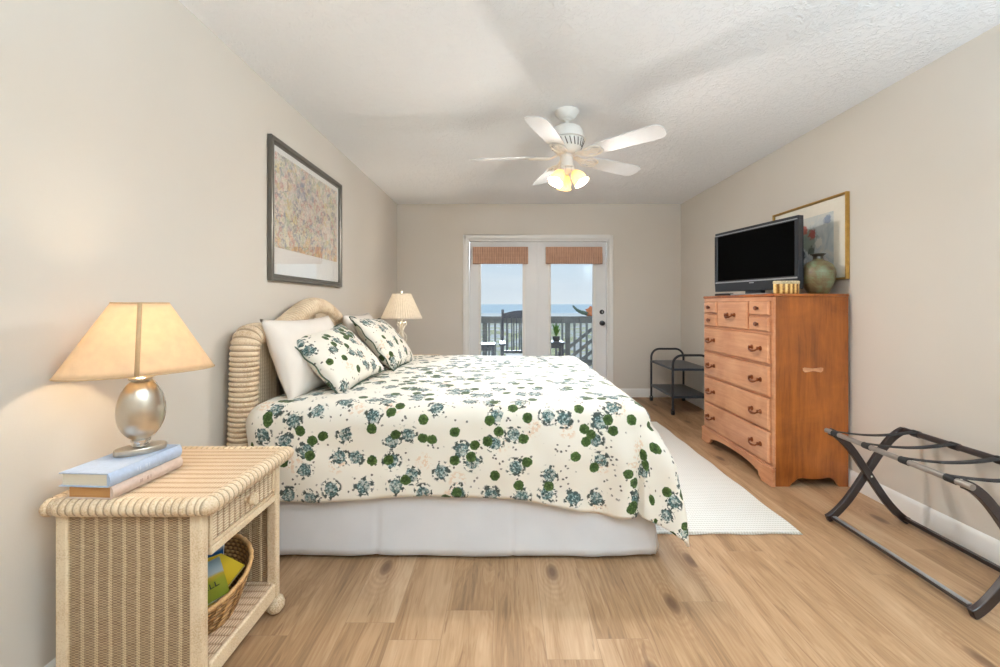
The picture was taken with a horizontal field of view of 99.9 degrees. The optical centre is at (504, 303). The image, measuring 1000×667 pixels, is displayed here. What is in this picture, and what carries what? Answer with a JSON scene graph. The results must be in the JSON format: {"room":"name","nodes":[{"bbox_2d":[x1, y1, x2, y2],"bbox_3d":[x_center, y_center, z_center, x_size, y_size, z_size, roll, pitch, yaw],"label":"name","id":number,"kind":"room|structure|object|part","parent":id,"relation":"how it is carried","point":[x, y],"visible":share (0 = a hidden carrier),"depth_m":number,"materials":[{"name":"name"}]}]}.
{"room":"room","nodes":[
{"label":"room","id":0,"kind":"room"},
{"bbox_2d":[0,0,396,666],"bbox_3d":[-1.416,-0.044,1.375,0.120,2.440,8.190,0,0,0],"label":"wall","id":1,"kind":"structure","parent":0,"point":[133,138],"depth_m":1.46,"materials":[{"name":"paint"}]},
{"bbox_2d":[44,657,55,666],"bbox_3d":[-1.349,1.122,1.355,0.014,0.108,7.910,0,0,0],"label":"baseboard","id":2,"kind":"structure","parent":1,"relation":"attached to","point":[52,663],"depth_m":1.25,"materials":[{"name":"white paint"}]},
{"bbox_2d":[267,134,341,286],"bbox_3d":[-1.340,-0.555,2.922,0.028,0.838,1.045,0,0,0],"label":"framed picture","id":3,"kind":"object","parent":1,"relation":"attached to","point":[304,203],"visible":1,"depth_m":2.79,"materials":[{"name":"paper"}]},
{"bbox_2d":[275,151,336,261],"bbox_3d":[-1.345,-0.618,2.916,0.001,0.563,0.908,0,0,0],"label":"print","id":4,"kind":"object","parent":3,"relation":"attached to","point":[305,203],"depth_m":2.81},
{"bbox_2d":[397,204,680,387],"bbox_3d":[0.440,-0.044,5.390,3.591,2.440,0.160,0,0,0],"label":"wall","id":5,"kind":"structure","parent":0,"point":[646,237],"depth_m":5.31,"materials":[{"name":"paint"}]},
{"bbox_2d":[473,247,527,291],"bbox_3d":[-0.048,-0.432,5.277,0.690,0.563,0.103,0,0,0],"label":"window shade","id":6,"kind":"object","parent":5,"relation":"attached to","point":[481,255],"visible":1,"depth_m":5.23,"materials":[{"name":"wicker"}]},
{"bbox_2d":[470,242,538,355],"bbox_3d":[0.000,0.180,5.360,0.880,1.943,0.064,0,0,0],"label":"door","id":7,"kind":"structure","parent":5,"relation":"in","point":[530,298],"depth_m":5.34,"materials":[{"name":"white paint"}]},
{"bbox_3d":[-0.032,0.117,5.361,0.594,1.671,0.062,0,0,0],"label":"lite frame","id":8,"kind":"part","parent":7,"relation":"part of","materials":[{"name":"glass"}]},
{"bbox_2d":[463,235,612,382],"bbox_3d":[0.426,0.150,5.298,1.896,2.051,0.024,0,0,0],"label":"trim","id":9,"kind":"structure","parent":5,"relation":"attached to","point":[465,237],"depth_m":5.29,"materials":[{"name":"white paint"}]},
{"bbox_2d":[539,242,605,377],"bbox_3d":[0.861,0.180,5.330,0.862,1.943,0.123,0,0,0],"label":"door","id":10,"kind":"structure","parent":5,"relation":"in","point":[598,270],"depth_m":5.34,"materials":[{"name":"white paint"}]},
{"bbox_3d":[0.859,0.117,5.361,0.601,1.671,0.062,0,0,0],"label":"lite frame","id":11,"kind":"part","parent":10,"relation":"part of","materials":[{"name":"glass"}]},
{"bbox_2d":[546,247,602,263],"bbox_3d":[0.872,-0.432,5.277,0.704,0.563,0.103,0,0,0],"label":"window shade","id":12,"kind":"object","parent":5,"relation":"attached to","point":[554,255],"visible":1,"depth_m":5.23,"materials":[{"name":"brown fabric"}]},
{"bbox_2d":[619,388,669,396],"bbox_3d":[0.440,1.122,5.303,3.563,0.108,0.014,0,0,0],"label":"baseboard","id":13,"kind":"structure","parent":5,"relation":"attached to","point":[632,392],"depth_m":5.30,"materials":[{"name":"white paint"}]},
{"bbox_2d":[179,0,999,203],"bbox_3d":[0.440,-1.324,1.375,3.831,0.120,8.190,0,0,0],"label":"ceiling","id":14,"kind":"structure","parent":0,"point":[410,92],"depth_m":2.29,"materials":[{"name":"white"}]},
{"bbox_2d":[470,106,666,191],"bbox_3d":[0.377,-1.006,2.777,1.213,0.515,1.233,0,0,0],"label":"ceiling fan","id":15,"kind":"object","parent":14,"relation":"hanging from","point":[566,139],"visible":1,"depth_m":2.69,"materials":[{"name":"white metal"}]},
{"bbox_3d":[-0.011,-0.968,2.804,0.440,0.036,0.137,0,0,6],"label":"blade","id":16,"kind":"part","parent":15,"relation":"part of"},
{"bbox_3d":[0.255,-0.963,2.780,0.199,0.042,0.110,0,0,0],"label":"blade arm","id":17,"kind":"part","parent":15,"relation":"part of","materials":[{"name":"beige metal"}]},
{"bbox_3d":[0.323,-0.968,3.175,0.137,0.036,0.440,0,0,-12],"label":"blade","id":18,"kind":"part","parent":15,"relation":"part of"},
{"bbox_3d":[0.240,-0.968,2.371,0.137,0.036,0.440,0,0,24],"label":"blade","id":19,"kind":"part","parent":15,"relation":"part of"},
{"bbox_3d":[0.374,-0.963,2.916,0.111,0.042,0.198,0,0,0],"label":"blade arm","id":20,"kind":"part","parent":15,"relation":"part of","materials":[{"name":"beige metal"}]},
{"bbox_3d":[0.336,-0.814,2.706,0.113,0.121,0.108,0,0,0],"label":"lamp shade","id":21,"kind":"part","parent":15,"relation":"part of","materials":[{"name":"white glass"}]},
{"bbox_3d":[0.347,-0.963,2.616,0.109,0.042,0.198,0,0,24],"label":"blade arm","id":22,"kind":"part","parent":15,"relation":"part of","materials":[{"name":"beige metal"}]},
{"bbox_3d":[0.405,-0.814,2.849,0.107,0.121,0.115,0,0,0],"label":"lamp shade","id":23,"kind":"part","parent":15,"relation":"part of","materials":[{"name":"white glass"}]},
{"bbox_3d":[0.493,-0.814,2.716,0.114,0.121,0.108,0,0,0],"label":"lamp shade","id":24,"kind":"part","parent":15,"relation":"part of","materials":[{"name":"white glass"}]},
{"bbox_3d":[0.549,-0.963,2.838,0.198,0.042,0.109,0,0,-30],"label":"blade arm","id":25,"kind":"part","parent":15,"relation":"part of","materials":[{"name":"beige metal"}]},
{"bbox_3d":[0.528,-0.963,2.654,0.198,0.042,0.109,0,0,42],"label":"blade arm","id":26,"kind":"part","parent":15,"relation":"part of","materials":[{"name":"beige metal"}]},
{"bbox_3d":[0.780,-0.968,2.973,0.440,0.036,0.137,0,0,-30],"label":"blade","id":27,"kind":"part","parent":15,"relation":"part of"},
{"bbox_3d":[0.728,-0.968,2.476,0.440,0.036,0.137,0,0,42],"label":"blade","id":28,"kind":"part","parent":15,"relation":"part of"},
{"bbox_2d":[222,397,999,666],"bbox_3d":[0.440,1.236,1.375,3.831,0.120,8.190,0,0,0],"label":"floor","id":29,"kind":"structure","parent":0,"point":[823,596],"depth_m":1.66,"materials":[{"name":"brown wood"}]},
{"bbox_2d":[39,446,293,666],"bbox_3d":[-1.062,0.863,1.405,0.497,0.627,0.482,0,0,0],"label":"nightstand","id":30,"kind":"object","parent":29,"relation":"on","point":[132,566],"visible":0.8,"depth_m":1.20,"materials":[{"name":"wicker"}]},
{"bbox_3d":[-1.262,0.853,1.210,0.036,0.523,0.030,0,0,0],"label":"corner post","id":31,"kind":"part","parent":30,"relation":"part of","materials":[{"name":"wicker"}]},
{"bbox_2d":[65,456,182,499],"bbox_3d":[-1.164,0.532,1.305,0.144,0.036,0.240,0,0,3],"label":"hardcover book","id":32,"kind":"object","parent":30,"relation":"on","point":[116,490],"visible":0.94,"depth_m":1.22,"materials":[{"name":"paper"}]},
{"bbox_2d":[59,444,181,487],"bbox_3d":[-1.171,0.494,1.301,0.154,0.039,0.246,0,0,3],"label":"hardcover book","id":33,"kind":"object","parent":32,"relation":"on","point":[107,471],"visible":0.98,"depth_m":1.23,"materials":[{"name":"paper"}]},
{"bbox_2d":[49,302,214,457],"bbox_3d":[-1.170,0.234,1.352,0.241,0.480,0.401,0,0,42],"label":"table lamp","id":34,"kind":"object","parent":33,"relation":"on","point":[138,342],"visible":1,"depth_m":1.30,"materials":[{"name":"fabric"}]},
{"bbox_3d":[-1.170,0.217,1.352,0.241,0.004,0.401,0,0,42],"label":"shade trim","id":35,"kind":"part","parent":34,"relation":"part of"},
{"bbox_3d":[-1.170,0.107,1.352,0.237,0.222,0.397,0,0,42],"label":"lamp shade","id":36,"kind":"part","parent":34,"relation":"part of","materials":[{"name":"beige fabric"}]},
{"bbox_3d":[-1.170,-0.004,1.352,0.109,0.004,0.149,0,0,42],"label":"shade trim","id":37,"kind":"part","parent":34,"relation":"part of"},
{"bbox_2d":[128,376,153,381],"bbox_3d":[-1.170,0.191,1.352,0.064,0.112,0.064,0,0,42],"label":"socket","id":38,"kind":"object","parent":34,"relation":"attached to","point":[149,378],"depth_m":1.33,"materials":[{"name":"gold metal"}]},
{"bbox_3d":[-1.071,0.834,1.207,0.346,0.485,0.016,0,0,0],"label":"panel","id":39,"kind":"part","parent":30,"relation":"part of","materials":[{"name":"wicker"}]},
{"bbox_3d":[-0.880,0.853,1.210,0.036,0.523,0.030,0,0,0],"label":"corner post","id":40,"kind":"part","parent":30,"relation":"part of","materials":[{"name":"wicker"}]},
{"bbox_2d":[208,534,253,634],"bbox_3d":[-1.030,0.953,1.405,0.329,0.200,0.352,0,0,-12],"label":"wicker basket","id":41,"kind":"object","parent":30,"relation":"on","point":[239,548],"visible":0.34,"depth_m":1.41,"materials":[{"name":"wicker"}]},
{"bbox_2d":[208,544,224,557],"bbox_3d":[-1.065,0.939,1.469,0.177,0.155,0.104,0,0,-13],"label":"magazine","id":42,"kind":"object","parent":41,"relation":"in","point":[221,549],"visible":0.09,"depth_m":1.50,"materials":[{"name":"paper"}]},
{"bbox_2d":[208,557,228,605],"bbox_3d":[-1.015,0.945,1.390,0.150,0.098,0.172,0,0,-45],"label":"magazine","id":43,"kind":"object","parent":41,"relation":"in","point":[218,587],"visible":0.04,"depth_m":1.41,"materials":[{"name":"green paper"}]},
{"bbox_2d":[208,553,244,606],"bbox_3d":[-1.020,0.949,1.435,0.186,0.133,0.147,0,0,17],"label":"magazine","id":44,"kind":"object","parent":41,"relation":"in","point":[232,568],"visible":0.29,"depth_m":1.47,"materials":[{"name":"paper"}]},
{"bbox_2d":[208,582,273,660],"bbox_3d":[-1.065,1.066,1.405,0.390,0.024,0.376,0,0,0],"label":"shelf","id":45,"kind":"object","parent":30,"relation":"attached to","point":[255,597],"depth_m":1.41,"materials":[{"name":"wicker"}]},
{"bbox_3d":[-0.866,1.078,1.405,0.016,0.056,0.348,0,0,0],"label":"shelf rail","id":46,"kind":"part","parent":30,"relation":"part of","materials":[{"name":"wicker"}]},
{"bbox_3d":[-0.867,0.727,1.405,0.018,0.023,0.346,0,0,0],"label":"rail","id":47,"kind":"part","parent":30,"relation":"part of","materials":[{"name":"wicker"}]},
{"bbox_3d":[-0.868,0.653,1.405,0.013,0.122,0.352,0,0,0],"label":"drawer frame","id":48,"kind":"part","parent":30,"relation":"part of","materials":[{"name":"wicker"}]},
{"bbox_3d":[-0.872,0.652,1.405,0.012,0.098,0.320,0,0,0],"label":"drawer","id":49,"kind":"part","parent":30,"relation":"part of","materials":[{"name":"wicker"}]},
{"bbox_3d":[-0.846,0.652,1.405,0.040,0.040,0.039,0,0,0],"label":"knob","id":50,"kind":"part","parent":30,"relation":"part of","materials":[{"name":"wicker"}]},
{"bbox_3d":[-1.071,0.834,1.603,0.346,0.485,0.016,0,0,0],"label":"panel","id":51,"kind":"part","parent":30,"relation":"part of","materials":[{"name":"wicker"}]},
{"bbox_3d":[-0.880,0.853,1.600,0.036,0.523,0.030,0,0,0],"label":"corner post","id":52,"kind":"part","parent":30,"relation":"part of","materials":[{"name":"wicker"}]},
{"bbox_2d":[226,297,658,556],"bbox_3d":[-0.305,0.566,2.931,2.087,1.219,2.009,0,0,0],"label":"bed","id":53,"kind":"object","parent":29,"relation":"on","point":[417,525],"visible":0.28,"depth_m":1.95,"materials":[{"name":"white fabric"}]},
{"bbox_3d":[-1.271,0.537,2.790,0.156,1.160,1.618,0,0,0],"label":"headboard","id":54,"kind":"part","parent":53,"relation":"part of","materials":[{"name":"wicker"}]},
{"bbox_3d":[-1.253,0.510,2.790,0.054,0.972,1.460,0,0,0],"label":"headboard panel","id":55,"kind":"part","parent":53,"relation":"part of","materials":[{"name":"wicker"}]},
{"bbox_2d":[246,355,688,546],"bbox_3d":[-0.212,0.753,2.926,2.049,0.604,2.240,0,0,0],"label":"duvet","id":56,"kind":"object","parent":53,"relation":"on","point":[554,431],"visible":0.92,"depth_m":1.93,"materials":[{"name":"fabric"}]},
{"bbox_2d":[260,315,333,399],"bbox_3d":[-1.106,0.281,2.410,0.222,0.414,0.706,0,0,6],"label":"pillow","id":57,"kind":"object","parent":56,"relation":"on","point":[296,377],"visible":0.65,"depth_m":2.14,"materials":[{"name":"white fabric"}]},
{"bbox_2d":[295,323,386,393],"bbox_3d":[-0.954,0.304,2.460,0.307,0.359,0.638,0,0,6],"label":"sham pillow","id":58,"kind":"object","parent":56,"relation":"on","point":[336,355],"visible":0.93,"depth_m":2.30,"materials":[{"name":"fabric"}]},
{"bbox_2d":[342,312,378,359],"bbox_3d":[-1.105,0.281,3.360,0.218,0.414,0.701,0,0,-3],"label":"pillow","id":59,"kind":"object","parent":56,"relation":"on","point":[347,322],"visible":0.19,"depth_m":3.06,"materials":[{"name":"white fabric"}]},
{"bbox_2d":[349,316,413,370],"bbox_3d":[-0.899,0.288,3.200,0.320,0.410,0.716,0,0,1],"label":"sham pillow","id":60,"kind":"object","parent":56,"relation":"on","point":[382,339],"visible":0.98,"depth_m":2.95,"materials":[{"name":"fabric"}]},
{"bbox_2d":[650,348,703,414],"bbox_3d":[1.980,0.854,4.775,0.426,0.644,0.697,0,0,0],"label":"rolling cart","id":61,"kind":"object","parent":29,"relation":"on","point":[673,390],"visible":0.8,"depth_m":4.68,"materials":[{"name":"black metal"}]},
{"bbox_3d":[1.980,0.824,5.100,0.415,0.584,0.025,0,0,0],"label":"frame","id":62,"kind":"part","parent":61,"relation":"part of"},
{"bbox_2d":[652,384,703,397],"bbox_3d":[1.980,0.986,4.775,0.392,0.024,0.672,0,0,0],"label":"shelf","id":63,"kind":"object","parent":61,"relation":"attached to","point":[680,390],"depth_m":4.67,"materials":[{"name":"grey metal"}]},
{"bbox_2d":[652,360,703,370],"bbox_3d":[1.980,0.694,4.775,0.392,0.024,0.672,0,0,0],"label":"shelf","id":64,"kind":"object","parent":61,"relation":"attached to","point":[679,365],"depth_m":4.66,"materials":[{"name":"grey metal"}]},
{"bbox_3d":[1.980,0.824,4.450,0.415,0.584,0.025,0,0,0],"label":"frame","id":65,"kind":"part","parent":61,"relation":"part of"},
{"bbox_2d":[651,422,802,534],"bbox_3d":[1.127,1.167,3.150,0.793,0.017,2.028,0,0,0],"label":"rug","id":66,"kind":"object","parent":29,"relation":"on","point":[714,503],"visible":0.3,"depth_m":2.46,"materials":[{"name":"white fabric"}]},
{"bbox_2d":[701,294,848,486],"bbox_3d":[1.945,0.554,3.176,0.540,1.243,0.968,0,0,0],"label":"dresser","id":67,"kind":"object","parent":29,"relation":"on","point":[776,365],"visible":1,"depth_m":2.70,"materials":[{"name":"orange wood"}]},
{"bbox_3d":[1.696,0.943,3.487,0.042,0.046,0.130,0,0,0],"label":"handle","id":68,"kind":"part","parent":67,"relation":"part of","materials":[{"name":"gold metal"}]},
{"bbox_3d":[1.696,0.727,3.487,0.042,0.046,0.130,0,0,0],"label":"handle","id":69,"kind":"part","parent":67,"relation":"part of","materials":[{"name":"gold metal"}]},
{"bbox_3d":[1.696,0.512,3.487,0.042,0.046,0.130,0,0,0],"label":"handle","id":70,"kind":"part","parent":67,"relation":"part of","materials":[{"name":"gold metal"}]},
{"bbox_3d":[1.696,0.303,3.487,0.042,0.046,0.130,0,0,0],"label":"handle","id":71,"kind":"part","parent":67,"relation":"part of","materials":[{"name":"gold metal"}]},
{"bbox_3d":[1.727,0.135,3.514,0.020,0.094,0.204,0,0,0],"label":"drawer","id":72,"kind":"part","parent":67,"relation":"part of","materials":[{"name":"orange wood"}]},
{"bbox_3d":[1.727,0.028,3.514,0.020,0.092,0.204,0,0,0],"label":"drawer","id":73,"kind":"part","parent":67,"relation":"part of","materials":[{"name":"orange wood"}]},
{"bbox_2d":[715,293,732,295],"bbox_3d":[1.800,-0.077,3.440,0.044,0.020,0.170,0,0,-12],"label":"remote control","id":74,"kind":"object","parent":67,"relation":"on","point":[719,294],"visible":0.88,"depth_m":3.43,"materials":[{"name":"black plastic"}]},
{"bbox_3d":[1.696,0.088,3.184,0.042,0.046,0.130,0,0,0],"label":"handle","id":75,"kind":"part","parent":67,"relation":"part of","materials":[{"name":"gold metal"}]},
{"bbox_3d":[1.982,0.565,3.638,0.467,1.223,0.020,0,0,0],"label":"panel","id":76,"kind":"part","parent":67,"relation":"part of","materials":[{"name":"orange wood"}]},
{"bbox_3d":[1.727,0.082,3.184,0.020,0.200,0.411,0,0,0],"label":"drawer","id":77,"kind":"part","parent":67,"relation":"part of","materials":[{"name":"orange wood"}]},
{"bbox_3d":[1.717,1.168,3.176,0.006,0.016,0.960,0,0,0],"label":"foot moulding","id":78,"kind":"part","parent":67,"relation":"part of","materials":[{"name":"orange wood"}]},
{"bbox_3d":[1.727,0.938,3.176,0.020,0.199,0.880,0,0,0],"label":"drawer","id":79,"kind":"part","parent":67,"relation":"part of","materials":[{"name":"orange wood"}]},
{"bbox_3d":[1.727,0.722,3.176,0.020,0.201,0.880,0,0,0],"label":"drawer","id":80,"kind":"part","parent":67,"relation":"part of","materials":[{"name":"orange wood"}]},
{"bbox_3d":[1.727,0.506,3.176,0.020,0.193,0.880,0,0,0],"label":"drawer","id":81,"kind":"part","parent":67,"relation":"part of","materials":[{"name":"orange wood"}]},
{"bbox_3d":[1.727,0.297,3.176,0.020,0.190,0.880,0,0,0],"label":"drawer","id":82,"kind":"part","parent":67,"relation":"part of","materials":[{"name":"orange wood"}]},
{"bbox_3d":[1.729,1.060,3.176,0.026,0.016,0.968,0,0,0],"label":"moulding","id":83,"kind":"part","parent":67,"relation":"part of","materials":[{"name":"orange wood"}]},
{"bbox_3d":[1.748,0.503,3.176,0.020,1.101,0.944,0,0,0],"label":"frame","id":84,"kind":"part","parent":67,"relation":"part of","materials":[{"name":"orange wood"}]},
{"bbox_3d":[1.696,0.943,2.865,0.042,0.046,0.130,0,0,0],"label":"handle","id":85,"kind":"part","parent":67,"relation":"part of","materials":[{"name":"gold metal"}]},
{"bbox_3d":[1.696,0.727,2.865,0.042,0.046,0.130,0,0,0],"label":"handle","id":86,"kind":"part","parent":67,"relation":"part of","materials":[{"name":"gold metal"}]},
{"bbox_3d":[1.696,0.512,2.865,0.042,0.046,0.130,0,0,0],"label":"handle","id":87,"kind":"part","parent":67,"relation":"part of","materials":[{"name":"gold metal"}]},
{"bbox_3d":[1.696,0.303,2.865,0.042,0.046,0.130,0,0,0],"label":"handle","id":88,"kind":"part","parent":67,"relation":"part of","materials":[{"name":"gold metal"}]},
{"bbox_2d":[715,215,803,294],"bbox_3d":[1.873,-0.329,3.168,0.140,0.524,0.797,0,0,-12],"label":"television","id":89,"kind":"object","parent":67,"relation":"on","point":[749,259],"visible":0.84,"depth_m":3.09,"materials":[{"name":"black plastic"}]},
{"bbox_3d":[1.727,0.135,2.846,0.020,0.094,0.221,0,0,0],"label":"drawer","id":90,"kind":"part","parent":67,"relation":"part of","materials":[{"name":"orange wood"}]},
{"bbox_3d":[1.727,0.028,2.846,0.020,0.092,0.221,0,0,0],"label":"drawer","id":91,"kind":"part","parent":67,"relation":"part of","materials":[{"name":"orange wood"}]},
{"bbox_2d":[773,281,799,293],"bbox_3d":[1.845,-0.110,2.748,0.171,0.084,0.079,0,0,0],"label":"trinket box","id":92,"kind":"object","parent":67,"relation":"on","point":[779,287],"visible":1,"depth_m":2.71,"materials":[{"name":"gold metal"}]},
{"bbox_3d":[1.845,-0.142,2.748,0.171,0.020,0.079,0,0,0],"label":"lid","id":93,"kind":"part","parent":92,"relation":"part of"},
{"bbox_3d":[1.982,0.565,2.714,0.467,1.223,0.020,0,0,0],"label":"panel","id":94,"kind":"part","parent":67,"relation":"part of","materials":[{"name":"orange wood"}]},
{"bbox_2d":[804,253,836,293],"bbox_3d":[2.100,-0.203,2.812,0.196,0.270,0.196,0,0,0],"label":"ceramic vase","id":95,"kind":"object","parent":67,"relation":"on","point":[820,274],"visible":0.94,"depth_m":2.75,"materials":[{"name":"green ceramic"}]},
{"bbox_2d":[824,427,999,619],"bbox_3d":[1.958,0.921,1.923,0.454,0.510,0.736,0,0,0],"label":"luggage rack","id":96,"kind":"object","parent":29,"relation":"on","point":[990,599],"visible":1,"depth_m":1.97,"materials":[{"name":"black metal"}]},
{"bbox_3d":[1.957,0.922,2.277,0.429,0.508,0.022,0,0,0],"label":"leg","id":97,"kind":"part","parent":96,"relation":"part of","materials":[{"name":"metal"}]},
{"bbox_3d":[1.956,0.922,2.253,0.429,0.508,0.022,0,0,0],"label":"leg","id":98,"kind":"part","parent":96,"relation":"part of","materials":[{"name":"metal"}]},
{"bbox_3d":[1.746,0.684,1.921,0.025,0.024,0.712,0,0,0],"label":"rail","id":99,"kind":"part","parent":96,"relation":"part of","materials":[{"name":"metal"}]},
{"bbox_3d":[1.770,1.150,1.925,0.020,0.016,0.678,0,0,0],"label":"floor rail","id":100,"kind":"part","parent":96,"relation":"part of","materials":[{"name":"metal"}]},
{"bbox_3d":[1.770,1.140,1.925,0.018,0.004,0.656,0,0,0],"label":"rail trim","id":101,"kind":"part","parent":96,"relation":"part of","materials":[{"name":"silver metal"}]},
{"bbox_3d":[2.167,0.684,1.921,0.031,0.030,0.712,0,0,0],"label":"rail","id":102,"kind":"part","parent":96,"relation":"part of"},
{"bbox_3d":[2.143,1.140,1.925,0.018,0.004,0.656,0,0,0],"label":"rail trim","id":103,"kind":"part","parent":96,"relation":"part of","materials":[{"name":"metal"}]},
{"bbox_3d":[2.143,1.150,1.925,0.020,0.016,0.678,0,0,0],"label":"floor rail","id":104,"kind":"part","parent":96,"relation":"part of","materials":[{"name":"metal"}]},
{"bbox_3d":[1.956,0.922,1.597,0.429,0.508,0.022,0,0,0],"label":"leg","id":105,"kind":"part","parent":96,"relation":"part of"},
{"bbox_3d":[1.957,0.922,1.573,0.429,0.508,0.022,0,0,0],"label":"leg","id":106,"kind":"part","parent":96,"relation":"part of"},
{"bbox_3d":[-0.943,0.863,4.360,0.497,0.627,0.482,0,0,0],"label":"nightstand","id":107,"kind":"object","parent":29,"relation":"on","visible":0},
{"bbox_2d":[381,290,421,341],"bbox_3d":[-1.050,0.203,4.300,0.415,0.694,0.415,0,0,0],"label":"table lamp","id":108,"kind":"object","parent":107,"relation":"on","point":[401,306],"visible":0.88,"depth_m":4.18,"materials":[{"name":"fabric"}]},
{"bbox_3d":[-1.050,0.023,4.300,0.415,0.256,0.415,0,0,0],"label":"lamp shade","id":109,"kind":"part","parent":108,"relation":"part of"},
{"bbox_2d":[681,24,999,540],"bbox_3d":[2.295,-0.044,1.375,0.120,2.440,8.190,0,0,0],"label":"wall","id":110,"kind":"structure","parent":0,"point":[918,159],"depth_m":2.31,"materials":[{"name":"paint"}]},
{"bbox_2d":[772,191,849,279],"bbox_3d":[2.220,-0.446,3.087,0.026,0.567,0.745,0,0,0],"label":"framed picture","id":111,"kind":"object","parent":110,"relation":"attached to","point":[826,221],"visible":0.61,"depth_m":2.87,"materials":[{"name":"gold metal"}]},
{"bbox_2d":[803,211,833,264],"bbox_3d":[2.222,-0.441,3.087,0.001,0.377,0.505,0,0,0],"label":"flower painting","id":112,"kind":"object","parent":111,"relation":"attached to","point":[818,226],"depth_m":2.96},
{"bbox_2d":[685,398,999,565],"bbox_3d":[2.228,1.122,1.355,0.014,0.108,7.910,0,0,0],"label":"baseboard","id":113,"kind":"structure","parent":110,"relation":"attached to","point":[984,545],"depth_m":2.15,"materials":[{"name":"white paint"}]},
{"label":"outside","id":114,"kind":"structure","parent":0,"visible":0},
{"bbox_3d":[1.000,1.306,6.910,9.000,0.140,2.880,0,0,0],"label":"floor","id":115,"kind":"structure","parent":114,"visible":0},
{"bbox_2d":[481,342,495,355],"bbox_3d":[-0.360,0.926,6.600,0.440,0.620,0.400,0,0,0],"label":"side table","id":116,"kind":"object","parent":115,"relation":"on","point":[485,346],"visible":0.41,"depth_m":6.43,"materials":[{"name":"wood"}]},
{"bbox_3d":[-0.180,0.941,6.440,0.036,0.590,0.036,0,0,0],"label":"leg","id":117,"kind":"part","parent":116,"relation":"part of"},
{"bbox_2d":[499,309,521,355],"bbox_3d":[0.260,0.658,6.150,0.660,1.147,1.011,0,0,0],"label":"rocking chair","id":118,"kind":"object","parent":115,"relation":"on","point":[513,314],"visible":0.37,"depth_m":6.36,"materials":[{"name":"grey wood"}]},
{"bbox_3d":[-0.025,0.876,5.835,0.040,0.601,0.048,0,0,0],"label":"leg","id":119,"kind":"part","parent":118,"relation":"part of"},
{"bbox_3d":[-0.025,0.631,6.362,0.040,1.094,0.243,0,0,0],"label":"post","id":120,"kind":"part","parent":118,"relation":"part of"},
{"bbox_3d":[-0.025,0.558,6.035,0.090,0.025,0.550,0,0,0],"label":"armrest","id":121,"kind":"part","parent":118,"relation":"part of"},
{"bbox_3d":[0.260,0.156,6.438,0.550,0.120,0.025,0,0,0],"label":"crest rail","id":122,"kind":"part","parent":118,"relation":"part of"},
{"bbox_3d":[0.260,0.716,6.320,0.570,0.035,0.050,0,0,0],"label":"rail","id":123,"kind":"part","parent":118,"relation":"part of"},
{"bbox_2d":[506,353,521,355],"bbox_3d":[0.260,0.757,6.060,0.480,0.043,0.440,0,0,0],"label":"seat cushion","id":124,"kind":"object","parent":118,"relation":"on","point":[508,354],"depth_m":6.12,"materials":[{"name":"white fabric"}]},
{"bbox_2d":[481,316,591,363],"bbox_3d":[1.373,0.736,8.191,9.545,1.000,0.167,0,0,0],"label":"deck railing","id":125,"kind":"object","parent":115,"relation":"on","point":[567,320],"visible":0.18,"depth_m":8.13,"materials":[{"name":"wood"}]},
{"bbox_3d":[-0.380,0.754,8.229,0.090,0.964,0.090,0,0,0],"label":"post","id":126,"kind":"part","parent":125,"relation":"part of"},
{"bbox_3d":[1.000,0.306,8.200,8.800,0.140,0.140,0,0,0],"label":"rail","id":127,"kind":"part","parent":125,"relation":"part of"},
{"bbox_3d":[1.240,0.754,8.229,0.090,0.964,0.090,0,0,0],"label":"post","id":128,"kind":"part","parent":125,"relation":"part of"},
{"bbox_2d":[573,305,591,315],"bbox_3d":[1.613,0.152,8.197,0.574,0.260,0.155,0,0,0],"label":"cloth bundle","id":129,"kind":"object","parent":125,"relation":"on","point":[588,312],"visible":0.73,"depth_m":8.17,"materials":[{"name":"fabric"}]},
{"bbox_3d":[1.000,1.116,8.164,8.800,0.080,0.037,0,0,0],"label":"rail","id":130,"kind":"part","parent":125,"relation":"part of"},
{"bbox_2d":[551,340,564,355],"bbox_3d":[0.760,0.926,6.950,0.440,0.620,0.400,0,0,0],"label":"side table","id":131,"kind":"object","parent":115,"relation":"on","point":[559,344],"visible":0.41,"depth_m":6.78,"materials":[{"name":"wood"}]},
{"bbox_2d":[552,323,560,340],"bbox_3d":[0.863,0.462,6.938,0.214,0.309,0.194,0,0,0],"label":"potted plant","id":132,"kind":"object","parent":131,"relation":"on","point":[556,331],"visible":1,"depth_m":6.91,"materials":[{"name":"green plant"}]},
{"bbox_3d":[0.860,0.576,6.950,0.130,0.080,0.130,0,0,0],"label":"pot","id":133,"kind":"part","parent":132,"relation":"part of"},
{"bbox_3d":[0.940,0.941,6.790,0.036,0.590,0.036,0,0,0],"label":"leg","id":134,"kind":"part","parent":131,"relation":"part of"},
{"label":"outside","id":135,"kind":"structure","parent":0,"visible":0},
{"bbox_2d":[481,304,591,312],"bbox_3d":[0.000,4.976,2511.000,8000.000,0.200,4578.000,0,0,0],"label":"sea","id":136,"kind":"structure","parent":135,"point":[485,308],"depth_m":585.25,"materials":[{"name":"liquid"}]},
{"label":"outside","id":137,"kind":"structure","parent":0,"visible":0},
{"bbox_2d":[481,313,591,365],"bbox_3d":[0.000,4.443,117.000,320.000,1.170,215.000,0,0,0],"label":"beach","id":138,"kind":"structure","parent":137,"point":[482,314],"depth_m":59.58},
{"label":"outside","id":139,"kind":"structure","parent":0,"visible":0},
{"bbox_2d":[557,327,591,365],"bbox_3d":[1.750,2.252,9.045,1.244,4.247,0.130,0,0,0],"label":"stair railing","id":140,"kind":"object","parent":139,"point":[590,329],"visible":0.11,"depth_m":8.98,"materials":[{"name":"wood"}]},
{"bbox_3d":[1.750,0.876,9.000,1.244,1.015,0.040,0,0,0],"label":"sloping rail","id":141,"kind":"part","parent":140,"relation":"part of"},
{"bbox_3d":[1.750,1.116,9.000,1.244,1.015,0.040,0,0,0],"label":"sloping rail","id":142,"kind":"part","parent":140,"relation":"part of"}
]}

